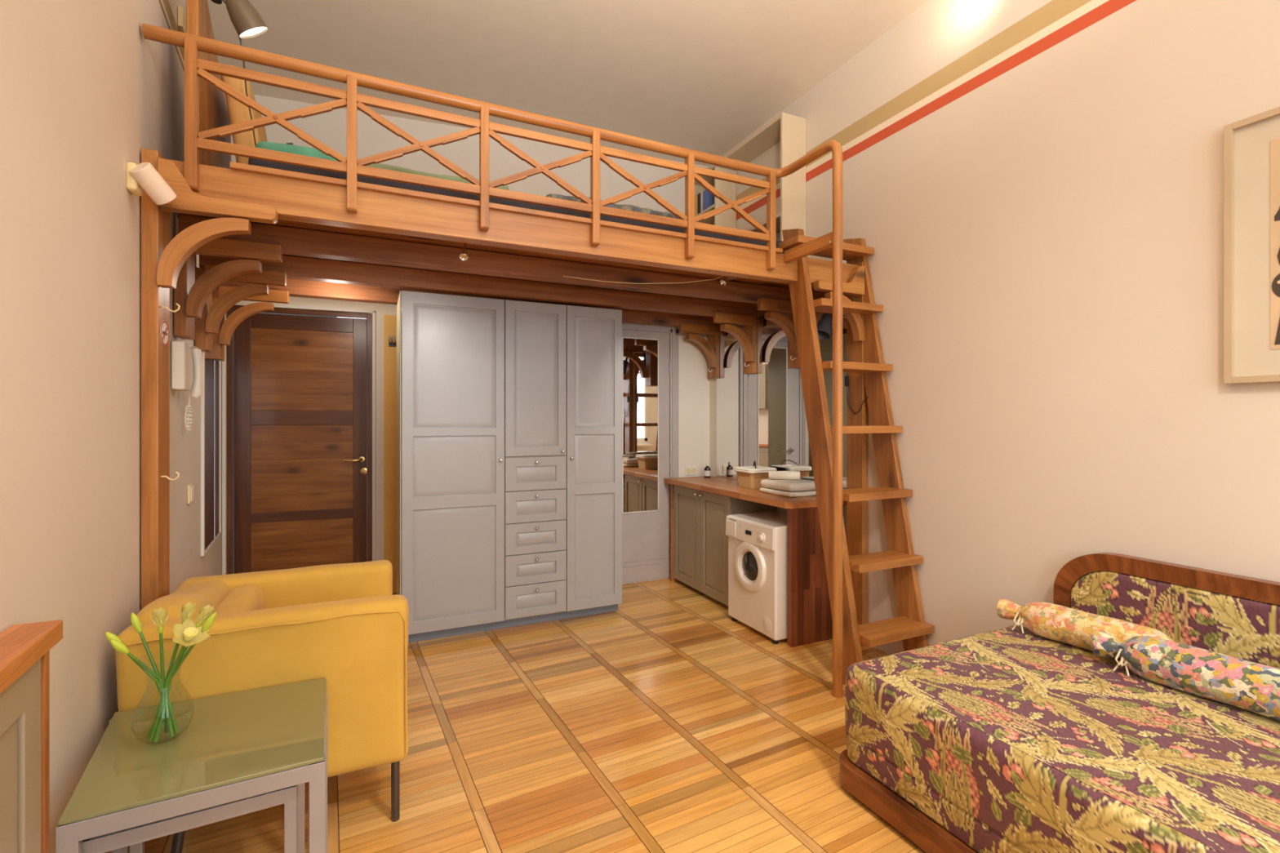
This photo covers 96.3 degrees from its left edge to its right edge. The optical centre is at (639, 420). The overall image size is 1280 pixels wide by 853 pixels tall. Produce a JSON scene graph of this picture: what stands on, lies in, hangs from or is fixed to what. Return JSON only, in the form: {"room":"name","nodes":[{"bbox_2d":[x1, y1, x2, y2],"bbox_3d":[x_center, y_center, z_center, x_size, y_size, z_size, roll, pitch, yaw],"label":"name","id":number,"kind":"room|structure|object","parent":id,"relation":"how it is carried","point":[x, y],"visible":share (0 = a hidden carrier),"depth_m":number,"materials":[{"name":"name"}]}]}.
{"room":"studio apartment","nodes":[
{"label":"studio apartment","id":0,"kind":"room"},
{"bbox_2d":[0,0,222,852],"bbox_3d":[-1.162,-0.445,0.887,0.120,3.550,7.228,0,0,-30],"label":"wall","id":1,"kind":"structure","parent":0,"point":[83,91],"depth_m":1.46,"materials":[{"name":"beige paint"}]},
{"bbox_2d":[125,161,176,204],"bbox_3d":[-1.590,-0.770,1.863,0.120,0.121,0.119,0,0,-25],"label":"wall lamp","id":2,"kind":"object","parent":1,"relation":"attached to","point":[139,177],"visible":1,"depth_m":1.84,"materials":[{"name":"beige plastic"}]},
{"bbox_2d":[177,5,186,32],"bbox_3d":[-2.057,-1.790,2.573,0.019,0.090,0.090,0,0,-30],"label":"wall socket","id":3,"kind":"object","parent":1,"relation":"attached to","point":[181,15],"visible":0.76,"depth_m":2.54,"materials":[{"name":"beige plastic"}]},
{"bbox_2d":[171,340,202,431],"bbox_3d":[-2.010,-0.147,2.539,0.067,0.390,0.299,0,0,-25],"label":"intercom","id":4,"kind":"object","parent":1,"relation":"attached to","point":[185,359],"visible":1,"depth_m":2.48,"materials":[{"name":"white plastic"}]},
{"bbox_2d":[186,483,195,504],"bbox_3d":[-2.178,0.355,2.781,0.017,0.090,0.100,0,0,-30],"label":"light switch","id":5,"kind":"object","parent":1,"relation":"attached to","point":[190,488],"visible":1,"depth_m":2.75,"materials":[{"name":"beige plastic"}]},
{"bbox_2d":[200,351,221,556],"bbox_3d":[-2.529,0.130,3.384,0.015,1.200,0.710,0,0,-30],"label":"mirror","id":6,"kind":"object","parent":1,"relation":"attached to","point":[211,397],"visible":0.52,"depth_m":3.33,"materials":[{"name":"white paint"}]},
{"bbox_2d":[231,94,708,594],"bbox_3d":[-1.096,0.055,4.512,3.773,4.550,0.163,0,0,-19],"label":"wall","id":7,"kind":"structure","parent":0,"point":[330,128],"depth_m":4.26,"materials":[{"name":"beige paint"}]},
{"bbox_2d":[222,302,375,575],"bbox_3d":[-2.370,0.266,4.030,0.933,2.128,0.153,0,0,-20],"label":"door","id":8,"kind":"structure","parent":7,"relation":"in","point":[299,382],"depth_m":4.02,"materials":[{"name":"brown wood"}]},
{"bbox_2d":[383,315,396,593],"bbox_3d":[-1.623,0.250,4.275,0.525,2.040,0.012,0,0,-20],"label":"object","id":9,"kind":"structure","parent":7,"relation":"attached to","point":[389,321],"depth_m":4.19,"materials":[{"name":"yellow paint"}]},
{"bbox_2d":[388,335,396,346],"bbox_3d":[-1.804,-0.578,4.179,0.060,0.075,0.040,0,0,-20],"label":"hook","id":10,"kind":"object","parent":7,"relation":"attached to","point":[390,344],"visible":0.85,"depth_m":4.17,"materials":[{"name":"grey metal"}]},
{"bbox_2d":[144,577,924,852],"bbox_3d":[0.256,1.331,1.493,3.714,0.002,7.210,0,0,-25],"label":"floor","id":11,"kind":"structure","parent":0,"point":[663,722],"depth_m":2.27,"materials":[{"name":"brown wood"}]},
{"bbox_2d":[0,619,62,852],"bbox_3d":[-0.940,0.863,0.704,0.076,0.934,0.980,0,0,-30],"label":"cabinet","id":12,"kind":"object","parent":11,"relation":"on","point":[24,648],"depth_m":1.04,"materials":[{"name":"brown wood"}]},
{"bbox_2d":[0,619,62,693],"bbox_3d":[-0.939,0.415,0.704,0.076,0.039,0.980,0,0,-30],"label":"countertop","id":13,"kind":"structure","parent":12,"relation":"on","point":[21,646],"depth_m":1.03,"materials":[{"name":"brown wood"}]},
{"bbox_2d":[55,677,327,852],"bbox_3d":[-1.091,1.065,1.456,0.543,0.530,0.518,0,0,-25],"label":"side table","id":14,"kind":"object","parent":11,"relation":"on","point":[231,747],"visible":1,"depth_m":1.35,"materials":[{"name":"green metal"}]},
{"bbox_3d":[-1.193,0.694,1.435,0.124,0.210,0.124,0,0,-25],"label":"vase","id":15,"kind":"object","parent":14,"relation":"on","visible":0},
{"bbox_2d":[105,631,174,733],"bbox_3d":[-1.235,0.652,1.417,0.135,0.280,0.022,0,0,-28],"label":"daffodil","id":16,"kind":"object","parent":15,"relation":"in","point":[108,635],"visible":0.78,"depth_m":1.41,"materials":[{"name":"green plant"}]},
{"bbox_2d":[109,639,178,733],"bbox_3d":[-1.220,0.656,1.412,0.129,0.268,0.019,0,0,-40],"label":"daffodil","id":17,"kind":"object","parent":15,"relation":"in","point":[119,646],"visible":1,"depth_m":1.41,"materials":[{"name":"green plant"}]},
{"bbox_2d":[130,612,173,737],"bbox_3d":[-1.217,0.635,1.429,0.102,0.313,0.018,0,0,0],"label":"daffodil","id":18,"kind":"object","parent":15,"relation":"in","point":[136,624],"visible":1,"depth_m":1.43,"materials":[{"name":"green plant"}]},
{"bbox_2d":[151,607,168,733],"bbox_3d":[-1.204,0.632,1.437,0.030,0.319,0.032,0,0,-25],"label":"daffodil","id":19,"kind":"object","parent":15,"relation":"in","point":[159,617],"visible":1,"depth_m":1.44,"materials":[{"name":"yellow plant"}]},
{"bbox_2d":[155,602,196,730],"bbox_3d":[-1.179,0.628,1.457,0.084,0.327,0.032,0,0,-25],"label":"daffodil","id":20,"kind":"object","parent":15,"relation":"in","point":[188,611],"visible":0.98,"depth_m":1.46,"materials":[{"name":"yellow plant"}]},
{"bbox_2d":[147,617,210,738],"bbox_3d":[-1.148,0.646,1.421,0.134,0.288,0.073,0,0,-25],"label":"daffodil","id":21,"kind":"object","parent":15,"relation":"in","point":[186,634],"visible":1,"depth_m":1.44,"materials":[{"name":"yellow plant"}]},
{"bbox_2d":[148,604,214,742],"bbox_3d":[-1.161,0.633,1.455,0.132,0.317,0.031,0,0,-37],"label":"daffodil","id":22,"kind":"object","parent":15,"relation":"in","point":[205,612],"visible":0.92,"depth_m":1.47,"materials":[{"name":"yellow plant"}]},
{"bbox_2d":[153,612,216,742],"bbox_3d":[-1.146,0.642,1.447,0.124,0.299,0.034,0,0,-25],"label":"daffodil","id":23,"kind":"object","parent":15,"relation":"in","point":[207,624],"visible":0.94,"depth_m":1.44,"materials":[{"name":"green plant"}]},
{"bbox_2d":[82,782,305,852],"bbox_3d":[-1.093,1.103,1.450,0.425,0.454,0.422,0,0,-25],"label":"side table","id":24,"kind":"object","parent":11,"relation":"on","point":[293,797],"visible":0.31,"depth_m":1.31,"materials":[{"name":"silver metal"}]},
{"bbox_2d":[115,559,409,852],"bbox_3d":[-1.259,0.947,2.055,0.772,0.765,0.712,0,0,-25],"label":"armchair","id":25,"kind":"object","parent":11,"relation":"on","point":[345,624],"visible":0.73,"depth_m":1.82,"materials":[{"name":"yellow fabric"}]},
{"bbox_2d":[212,586,263,615],"bbox_3d":[-1.413,0.781,1.987,0.129,0.309,0.459,0,0,-25],"label":"cushion","id":26,"kind":"object","parent":25,"relation":"on","point":[228,600],"depth_m":2.04,"materials":[{"name":"yellow fabric"}]},
{"bbox_2d":[141,22,867,698],"bbox_3d":[-0.525,-0.021,3.245,3.522,2.701,2.168,0,0,-25],"label":"platform","id":27,"kind":"object","parent":11,"relation":"on","point":[263,234],"visible":0.95,"depth_m":2.65,"materials":[{"name":"brown wood"}]},
{"bbox_2d":[160,320,168,346],"bbox_3d":[-1.691,-0.310,2.038,0.003,0.092,0.092,0,0,-25],"label":"round sticker","id":28,"kind":"object","parent":27,"relation":"attached to","point":[164,331],"visible":1,"depth_m":2.04,"materials":[{"name":"white paper"}]},
{"bbox_2d":[160,471,179,480],"bbox_3d":[-1.655,0.197,2.020,0.051,0.032,0.006,0,0,-25],"label":"coat hook","id":29,"kind":"object","parent":27,"relation":"attached to","point":[177,473],"visible":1,"depth_m":2.02,"materials":[{"name":"beige metal"}]},
{"bbox_2d":[160,302,180,312],"bbox_3d":[-1.655,-0.398,2.020,0.053,0.034,0.006,0,0,-25],"label":"coat hook","id":30,"kind":"object","parent":27,"relation":"attached to","point":[176,304],"visible":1,"depth_m":2.02,"materials":[{"name":"beige metal"}]},
{"bbox_2d":[186,0,231,168],"bbox_3d":[-1.902,-1.524,2.546,0.040,1.212,0.622,0,0,-25],"label":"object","id":31,"kind":"object","parent":27,"relation":"on","point":[213,113],"visible":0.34,"depth_m":2.40,"materials":[{"name":"brown wood"}]},
{"bbox_2d":[211,0,268,145],"bbox_3d":[-1.710,-1.544,2.363,0.303,0.748,0.154,0,0,-25],"label":"reading lamp","id":32,"kind":"object","parent":31,"relation":"attached to","point":[247,22],"visible":0.94,"depth_m":2.35,"materials":[{"name":"beige metal"}]},
{"bbox_2d":[211,0,222,4],"bbox_3d":[-1.772,-1.780,2.395,0.044,0.050,0.043,0,0,-25],"label":"socket","id":33,"kind":"object","parent":32,"relation":"attached to","point":[218,2],"depth_m":2.40,"materials":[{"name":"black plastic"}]},
{"bbox_2d":[458,242,468,260],"bbox_3d":[-0.792,-0.803,2.596,0.041,0.159,0.067,0,0,8],"label":"spotlight","id":34,"kind":"object","parent":27,"relation":"attached to","point":[463,255],"visible":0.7,"depth_m":2.58,"materials":[{"name":"silver metal"}]},
{"bbox_2d":[248,157,784,253],"bbox_3d":[-0.577,-0.991,3.427,2.750,0.148,1.300,0,0,-25],"label":"mattress","id":35,"kind":"object","parent":27,"relation":"on","point":[254,162],"visible":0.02,"depth_m":2.63,"materials":[{"name":"grey fabric"}]},
{"bbox_2d":[220,63,267,164],"bbox_3d":[-1.819,-1.300,2.683,0.163,0.465,0.504,0,0,-25],"label":"cushion","id":36,"kind":"object","parent":35,"relation":"on","point":[237,112],"visible":0.23,"depth_m":2.46,"materials":[{"name":"orange fabric"}]},
{"bbox_2d":[254,142,338,161],"bbox_3d":[-1.507,-1.122,2.582,0.355,0.112,0.357,0,0,-25],"label":"pillow","id":37,"kind":"object","parent":35,"relation":"on","point":[308,152],"visible":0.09,"depth_m":2.42,"materials":[{"name":"green fabric"}]},
{"bbox_2d":[285,142,293,146],"bbox_3d":[-1.581,-1.205,2.540,0.090,0.050,0.040,0,0,-25],"label":"lamp","id":38,"kind":"object","parent":37,"relation":"on","point":[286,144],"visible":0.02,"depth_m":2.53,"materials":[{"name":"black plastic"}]},
{"bbox_2d":[366,163,509,190],"bbox_3d":[-1.004,-1.105,2.803,0.653,0.080,0.377,0,0,-25],"label":"folded blanket","id":39,"kind":"object","parent":35,"relation":"on","point":[382,166],"visible":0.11,"depth_m":2.60,"materials":[{"name":"beige fabric"}]},
{"bbox_2d":[546,192,679,218],"bbox_3d":[-0.153,-1.122,3.237,0.873,0.104,0.418,0,0,-25],"label":"blanket","id":40,"kind":"object","parent":35,"relation":"on","point":[556,195],"visible":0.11,"depth_m":3.06,"materials":[{"name":"grey fabric"}]},
{"bbox_2d":[563,275,722,284],"bbox_3d":[0.071,-0.824,3.247,1.006,0.116,0.039,0,0,-12],"label":"cable","id":41,"kind":"object","parent":27,"relation":"hanging from","point":[563,276],"visible":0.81,"depth_m":3.22,"materials":[{"name":"beige plastic"}]},
{"bbox_2d":[720,276,736,285],"bbox_3d":[0.553,-0.833,3.346,0.192,0.100,0.040,0,0,-25],"label":"spotlight","id":42,"kind":"object","parent":27,"relation":"attached to","point":[723,282],"visible":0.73,"depth_m":3.32,"materials":[{"name":"silver metal"}]},
{"bbox_2d":[694,112,805,240],"bbox_3d":[0.776,-1.480,4.386,0.202,1.124,1.213,0,0,-25],"label":"shelf unit","id":43,"kind":"object","parent":27,"relation":"on","point":[789,130],"visible":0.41,"depth_m":3.87,"materials":[{"name":"white wood"}]},
{"bbox_2d":[694,194,697,216],"bbox_3d":[0.532,-1.808,4.847,0.138,0.174,0.050,0,0,-25],"label":"book","id":44,"kind":"object","parent":43,"relation":"on","point":[695,196],"visible":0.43,"depth_m":4.82,"materials":[{"name":"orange paper"}]},
{"bbox_2d":[697,192,700,214],"bbox_3d":[0.554,-1.805,4.800,0.138,0.170,0.050,0,0,-25],"label":"book","id":45,"kind":"object","parent":43,"relation":"on","point":[699,194],"visible":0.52,"depth_m":4.78,"materials":[{"name":"black paper"}]},
{"bbox_2d":[700,190,704,212],"bbox_3d":[0.572,-1.810,4.762,0.138,0.180,0.030,0,0,-25],"label":"book","id":46,"kind":"object","parent":43,"relation":"on","point":[701,191],"visible":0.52,"depth_m":4.73,"materials":[{"name":"white paper"}]},
{"bbox_2d":[702,189,714,210],"bbox_3d":[0.590,-1.803,4.724,0.138,0.164,0.050,0,0,-25],"label":"book","id":47,"kind":"object","parent":43,"relation":"on","point":[708,197],"visible":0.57,"depth_m":4.69,"materials":[{"name":"blue paper"}]},
{"bbox_2d":[816,312,832,339],"bbox_3d":[1.125,-0.633,3.494,0.152,0.277,0.115,0,0,-25],"label":"lamp","id":48,"kind":"object","parent":27,"relation":"hanging from","point":[824,324],"visible":0.67,"depth_m":3.47,"materials":[{"name":"black plastic"}]},
{"bbox_2d":[844,355,868,413],"bbox_3d":[1.285,-0.214,3.404,0.022,0.352,0.161,0,0,-31],"label":"cable","id":49,"kind":"object","parent":27,"relation":"attached to","point":[846,377],"visible":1,"depth_m":3.46,"materials":[{"name":"black plastic"}]},
{"bbox_2d":[844,375,848,386],"bbox_3d":[1.250,-0.237,3.464,0.018,0.065,0.022,0,0,-25],"label":"switch","id":50,"kind":"object","parent":49,"relation":"attached to","point":[846,378],"depth_m":3.46,"materials":[{"name":"black plastic"}]},
{"bbox_2d":[396,290,622,642],"bbox_3d":[-0.875,0.284,3.892,1.416,2.092,0.605,0,0,-25],"label":"wardrobe","id":51,"kind":"object","parent":11,"relation":"on","point":[509,412],"visible":0.98,"depth_m":3.61,"materials":[{"name":"grey wood"}]},
{"bbox_2d":[670,484,776,606],"bbox_3d":[0.611,0.926,4.442,0.428,0.808,0.865,0,0,-25],"label":"base cabinet","id":52,"kind":"object","parent":11,"relation":"on","point":[699,540],"visible":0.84,"depth_m":4.29,"materials":[{"name":"grey wood"}]},
{"bbox_2d":[664,475,846,647],"bbox_3d":[0.742,0.905,4.154,0.455,0.850,1.578,0,0,-25],"label":"countertop","id":53,"kind":"structure","parent":11,"relation":"on","point":[809,615],"depth_m":3.42,"materials":[{"name":"brown wood"}]},
{"bbox_2d":[703,462,711,477],"bbox_3d":[0.565,0.417,4.810,0.057,0.123,0.057,0,0,-25],"label":"soap bottle","id":54,"kind":"object","parent":53,"relation":"on","point":[707,471],"visible":1,"depth_m":4.79,"materials":[{"name":"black plastic"}]},
{"bbox_2d":[733,466,777,488],"bbox_3d":[0.831,0.408,4.128,0.241,0.140,0.236,0,0,-25],"label":"wicker basket","id":55,"kind":"object","parent":53,"relation":"on","point":[748,477],"visible":0.89,"depth_m":4.04,"materials":[{"name":"brown wicker"}]},
{"bbox_2d":[759,487,816,497],"bbox_3d":[0.993,0.465,3.751,0.292,0.033,0.322,0,0,-25],"label":"bath towel","id":56,"kind":"object","parent":53,"relation":"on","point":[771,491],"visible":0.51,"depth_m":3.62,"materials":[{"name":"white fabric"}]},
{"bbox_2d":[760,478,815,491],"bbox_3d":[0.988,0.419,3.760,0.275,0.058,0.322,0,0,-25],"label":"bath towel","id":57,"kind":"object","parent":56,"relation":"on","point":[802,484],"visible":0.81,"depth_m":3.64,"materials":[{"name":"white fabric"}]},
{"bbox_2d":[768,471,800,479],"bbox_3d":[0.952,0.362,3.777,0.202,0.058,0.058,0,0,13],"label":"rolled towel","id":58,"kind":"object","parent":57,"relation":"on","point":[783,475],"visible":1,"depth_m":3.75,"materials":[{"name":"white fabric"}]},
{"bbox_2d":[725,510,786,644],"bbox_3d":[0.876,0.980,3.690,0.493,0.700,0.504,0,0,-25],"label":"washing machine","id":59,"kind":"object","parent":11,"relation":"on","point":[757,541],"visible":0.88,"depth_m":3.52,"materials":[{"name":"white metal"}]},
{"bbox_2d":[778,228,934,684],"bbox_3d":[1.134,0.108,3.130,0.606,2.444,0.614,0,0,-25],"label":"ladder","id":60,"kind":"object","parent":11,"relation":"on","point":[910,627],"visible":0.85,"depth_m":3.10,"materials":[{"name":"brown wood"}]},
{"bbox_2d":[839,552,1279,852],"bbox_3d":[1.654,0.926,1.385,1.132,0.808,2.112,0,0,-25],"label":"daybed","id":61,"kind":"object","parent":11,"relation":"on","point":[1006,740],"visible":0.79,"depth_m":1.74,"materials":[{"name":"multicoloured fabric"}]},
{"bbox_2d":[996,599,1173,658],"bbox_3d":[1.727,0.815,2.251,0.143,0.138,0.583,0,0,-30],"label":"bolster","id":62,"kind":"object","parent":61,"relation":"on","point":[1062,624],"visible":0.79,"depth_m":2.24,"materials":[{"name":"fabric"}]},
{"bbox_2d":[1091,631,1279,720],"bbox_3d":[1.885,0.810,1.734,0.152,0.148,0.852,0,0,-28],"label":"bolster","id":63,"kind":"object","parent":61,"relation":"on","point":[1249,686],"visible":1,"depth_m":1.82,"materials":[{"name":"multicoloured fabric"}]},
{"bbox_2d":[207,0,928,166],"bbox_3d":[0.227,-2.270,1.502,3.880,0.100,7.370,0,0,-25],"label":"ceiling","id":64,"kind":"structure","parent":0,"point":[704,76],"depth_m":3.43,"materials":[{"name":"paint"}]},
{"bbox_2d":[622,322,709,584],"bbox_3d":[-0.289,0.210,4.643,2.160,2.240,0.120,0,0,-25],"label":"wall","id":65,"kind":"structure","parent":0,"point":[693,380],"depth_m":4.92,"materials":[{"name":"white paint"}]},
{"bbox_2d":[622,324,679,583],"bbox_3d":[-0.002,0.277,4.671,0.745,2.107,0.069,0,0,-25],"label":"door","id":66,"kind":"structure","parent":65,"relation":"in","point":[650,360],"depth_m":4.72,"materials":[{"name":"white paint"}]},
{"bbox_2d":[623,337,657,512],"bbox_3d":[0.005,0.039,4.694,0.313,1.410,0.004,0,0,-25],"label":"mirror glass","id":67,"kind":"object","parent":66,"relation":"attached to","point":[640,354],"depth_m":4.69,"materials":[{"name":"clear mirror"}]},
{"bbox_2d":[684,466,696,475],"bbox_3d":[0.435,0.430,4.906,0.105,0.076,0.014,0,0,-25],"label":"power outlet","id":68,"kind":"object","parent":65,"relation":"attached to","point":[689,470],"visible":1,"depth_m":4.90,"materials":[{"name":"white plastic"}]},
{"bbox_2d":[708,0,1279,654],"bbox_3d":[1.964,-0.445,2.224,0.120,3.550,6.970,0,0,-25],"label":"wall","id":69,"kind":"structure","parent":0,"point":[1035,188],"depth_m":2.48,"materials":[{"name":"beige paint"}]},
{"bbox_2d":[716,260,846,489],"bbox_3d":[0.969,-0.271,4.211,0.003,1.498,1.493,0,0,-25],"label":"wall mirror","id":70,"kind":"object","parent":69,"relation":"attached to","point":[761,415],"visible":0.36,"depth_m":4.27,"materials":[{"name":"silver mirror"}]},
{"bbox_2d":[1223,106,1279,383],"bbox_3d":[2.195,-0.565,1.548,0.026,0.880,0.910,0,0,-25],"label":"framed print","id":71,"kind":"object","parent":69,"relation":"attached to","point":[1251,144],"visible":1,"depth_m":1.91,"materials":[{"name":"white paper"}]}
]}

